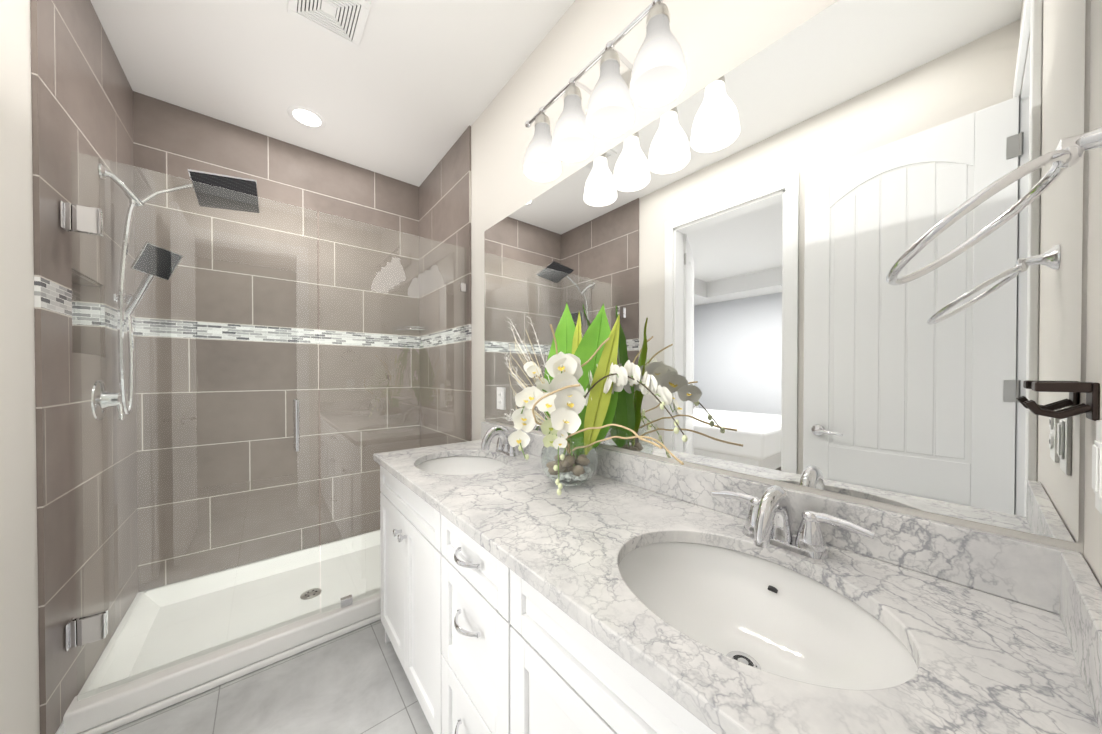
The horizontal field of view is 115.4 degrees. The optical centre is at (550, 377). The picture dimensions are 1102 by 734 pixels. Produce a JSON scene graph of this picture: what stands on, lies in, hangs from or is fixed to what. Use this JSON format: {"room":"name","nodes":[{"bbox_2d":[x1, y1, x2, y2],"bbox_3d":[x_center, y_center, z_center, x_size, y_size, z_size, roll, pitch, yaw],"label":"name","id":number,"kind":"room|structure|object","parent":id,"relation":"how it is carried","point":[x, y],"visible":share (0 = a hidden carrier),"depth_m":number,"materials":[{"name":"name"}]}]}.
{"room":"bathroom","nodes":[
{"label":"bathroom","id":0,"kind":"room"},
{"bbox_2d":[0,0,39,733],"bbox_3d":[-1.342,-0.117,0.676,0.120,2.780,3.200,0,1,-39],"label":"wall","id":1,"kind":"structure","parent":0,"point":[19,674],"depth_m":1.00,"materials":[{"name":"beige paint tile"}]},
{"bbox_2d":[30,0,137,733],"bbox_3d":[-1.936,-0.177,1.435,0.102,2.672,1.008,0,1,-39],"label":"wall tile","id":2,"kind":"structure","parent":1,"relation":"attached to","point":[82,98],"depth_m":1.28,"materials":[{"name":"tile"}]},
{"bbox_2d":[91,163,259,420],"bbox_3d":[-1.744,-0.417,1.684,0.521,1.195,0.372,0,1,-39],"label":"shower head","id":3,"kind":"object","parent":2,"relation":"attached to","point":[238,185],"visible":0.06,"depth_m":1.63,"materials":[{"name":"silver metal"}]},
{"bbox_2d":[138,529,379,592],"bbox_3d":[-1.683,-0.133,2.387,1.520,2.780,0.120,0,1,-39],"label":"wall","id":4,"kind":"structure","parent":0,"point":[245,564],"depth_m":2.13,"materials":[{"name":"tile"}]},
{"bbox_2d":[133,91,419,591],"bbox_3d":[-1.641,-0.185,2.336,1.519,2.672,0.012,0,1,-39],"label":"wall tile","id":5,"kind":"structure","parent":4,"relation":"attached to","point":[172,141],"depth_m":2.19,"materials":[{"name":"tile"}]},
{"bbox_2d":[392,326,428,330],"bbox_3d":[-1.073,-0.366,2.654,0.209,0.025,0.209,0,1,-39],"label":"corner shelf","id":6,"kind":"object","parent":4,"relation":"attached to","point":[403,328],"depth_m":2.60,"materials":[{"name":"clear glass"}]},
{"bbox_2d":[104,619,432,733],"bbox_3d":[-0.264,1.298,0.666,1.760,0.050,4.600,0,1,-39],"label":"floor","id":7,"kind":"structure","parent":0,"point":[356,681],"depth_m":1.36,"materials":[{"name":"tile"}]},
{"bbox_2d":[62,530,380,733],"bbox_3d":[-1.358,1.201,2.002,1.516,0.120,0.903,0,1,-39],"label":"shower pan","id":8,"kind":"object","parent":7,"relation":"on","point":[108,710],"visible":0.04,"depth_m":1.67,"materials":[{"name":"white ceramic"}]},
{"bbox_2d":[59,151,466,700],"bbox_3d":[-1.097,0.178,1.674,1.493,1.928,0.109,0,1,-39],"label":"glass","id":9,"kind":"object","parent":8,"relation":"on","point":[89,628],"visible":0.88,"depth_m":1.44,"materials":[{"name":"clear glass"}]},
{"bbox_2d":[373,458,724,733],"bbox_3d":[-0.012,0.832,1.083,0.594,0.875,1.888,0,1,-39],"label":"bathroom vanity","id":10,"kind":"object","parent":7,"relation":"on","point":[480,646],"depth_m":0.84,"materials":[{"name":"white wood"}]},
{"bbox_2d":[373,440,1096,733],"bbox_3d":[-0.009,0.379,1.085,0.581,0.030,1.894,0,1,-39],"label":"countertop","id":11,"kind":"structure","parent":10,"relation":"on","point":[983,663],"depth_m":0.54,"materials":[{"name":"white stone"}]},
{"bbox_2d":[409,450,516,477],"bbox_3d":[-0.386,0.460,1.503,0.407,0.163,0.494,0,1,-39],"label":"sink","id":12,"kind":"object","parent":11,"relation":"in","point":[465,461],"depth_m":1.68,"materials":[{"name":"white ceramic"}]},
{"bbox_2d":[477,425,528,457],"bbox_3d":[-0.250,0.291,1.613,0.163,0.136,0.304,0,1,-39],"label":"faucet","id":13,"kind":"object","parent":11,"relation":"on","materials":[{"name":"silver metal"}]},
{"bbox_2d":[504,303,687,494],"bbox_3d":[0.067,0.034,1.140,0.317,0.657,0.774,0,1,-39],"label":"flower arrangement","id":14,"kind":"object","parent":11,"relation":"on","point":[572,395],"visible":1,"depth_m":1.16,"materials":[{"name":"green plant"}]},
{"bbox_2d":[589,522,924,733],"bbox_3d":[0.333,0.468,0.624,0.407,0.163,0.496,0,1,-39],"label":"sink","id":15,"kind":"object","parent":11,"relation":"in","point":[847,650],"depth_m":0.67,"materials":[{"name":"white ceramic"}]},
{"bbox_2d":[709,482,880,561],"bbox_3d":[0.469,0.299,0.734,0.163,0.136,0.304,0,1,-39],"label":"faucet","id":16,"kind":"object","parent":11,"relation":"on","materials":[{"name":"silver metal"}]},
{"bbox_2d":[90,0,574,186],"bbox_3d":[-0.708,-1.562,1.183,1.760,0.100,3.200,0,1,-39],"label":"ceiling","id":17,"kind":"structure","parent":0,"point":[407,91],"depth_m":1.70,"materials":[{"name":"white paint"}]},
{"bbox_2d":[287,105,325,128],"bbox_3d":[-1.429,-1.517,2.041,0.188,0.004,0.188,0,1,-39],"label":"recessed light","id":18,"kind":"object","parent":17,"relation":"in","point":[308,117],"visible":1,"depth_m":2.04,"materials":[{"name":"white"}]},
{"bbox_2d":[288,0,370,49],"bbox_3d":[-0.905,-1.506,1.419,0.258,0.016,0.258,0,1,-39],"label":"ceiling vent","id":19,"kind":"object","parent":17,"relation":"in","point":[343,21],"visible":1,"depth_m":1.45,"materials":[{"name":"grey"}]},
{"bbox_2d":[471,0,1090,555],"bbox_3d":[-0.073,-0.127,1.715,0.120,2.780,3.200,0,1,-39],"label":"wall","id":20,"kind":"structure","parent":0,"point":[717,38],"depth_m":1.29,"materials":[{"name":"white paint"}]},
{"bbox_2d":[419,125,471,446],"bbox_3d":[-0.771,-0.186,2.463,0.012,2.672,0.893,0,1,-39],"label":"wall tile","id":21,"kind":"structure","parent":20,"relation":"attached to","point":[445,201],"depth_m":2.37,"materials":[{"name":"tile"}]},
{"bbox_2d":[523,0,686,181],"bbox_3d":[0.160,-0.902,1.140,0.237,0.273,0.707,0,1,-39],"label":"sconce","id":22,"kind":"object","parent":20,"relation":"attached to","point":[654,75],"visible":1,"depth_m":1.03,"materials":[{"name":"white glass"}]},
{"bbox_2d":[481,422,1080,613],"bbox_3d":[0.208,0.312,1.262,0.020,0.099,1.892,0,1,-39],"label":"backsplash","id":23,"kind":"structure","parent":20,"relation":"attached to","point":[1020,570],"depth_m":0.66,"materials":[{"name":"white stone"}]},
{"bbox_2d":[484,0,1085,542],"bbox_3d":[0.218,-0.285,1.257,0.006,1.068,1.875,0,1,-39],"label":"mirror","id":24,"kind":"object","parent":20,"relation":"attached to","point":[732,246],"visible":1,"depth_m":0.74,"materials":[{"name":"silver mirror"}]},
{"bbox_2d":[497,387,504,409],"bbox_3d":[-0.268,0.112,1.842,0.008,0.116,0.072,0,1,-39],"label":"outlet","id":25,"kind":"object","parent":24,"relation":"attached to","point":[500,397],"visible":1,"depth_m":1.83,"materials":[{"name":"white plastic"}]},
{"bbox_2d":[1083,0,1101,587],"bbox_3d":[0.268,-0.112,0.004,1.520,2.780,0.120,0,1,-39],"label":"wall","id":26,"kind":"structure","parent":0,"point":[1092,547],"depth_m":0.50,"materials":[{"name":"white paint"}]},
{"bbox_2d":[886,127,1101,285],"bbox_3d":[0.519,-0.198,0.406,0.175,0.145,0.184,0,1,-39],"label":"towel ring","id":27,"kind":"object","parent":26,"relation":"attached to","point":[1069,152],"visible":1,"depth_m":0.38,"materials":[{"name":"silver metal"}]},
{"bbox_2d":[1023,382,1099,420],"bbox_3d":[0.737,0.034,0.506,0.048,0.053,0.060,0,1,-39],"label":"robe hook","id":28,"kind":"object","parent":26,"relation":"attached to","point":[1090,407],"visible":0.96,"depth_m":0.49,"materials":[{"name":"brown metal"}]},
{"bbox_2d":[1057,550,1101,733],"bbox_3d":[0.584,0.320,0.359,0.540,0.099,0.020,0,1,-39],"label":"backsplash","id":29,"kind":"structure","parent":26,"relation":"attached to","point":[1079,594],"depth_m":0.43,"materials":[{"name":"white stone"}]},
{"bbox_2d":[1092,420,1101,513],"bbox_3d":[0.690,0.115,0.437,0.072,0.116,0.010,0,1,-39],"label":"switch plate","id":30,"kind":"object","parent":26,"relation":"attached to","point":[1097,466],"visible":0.98,"depth_m":0.44,"materials":[{"name":"white plastic"}]}
]}

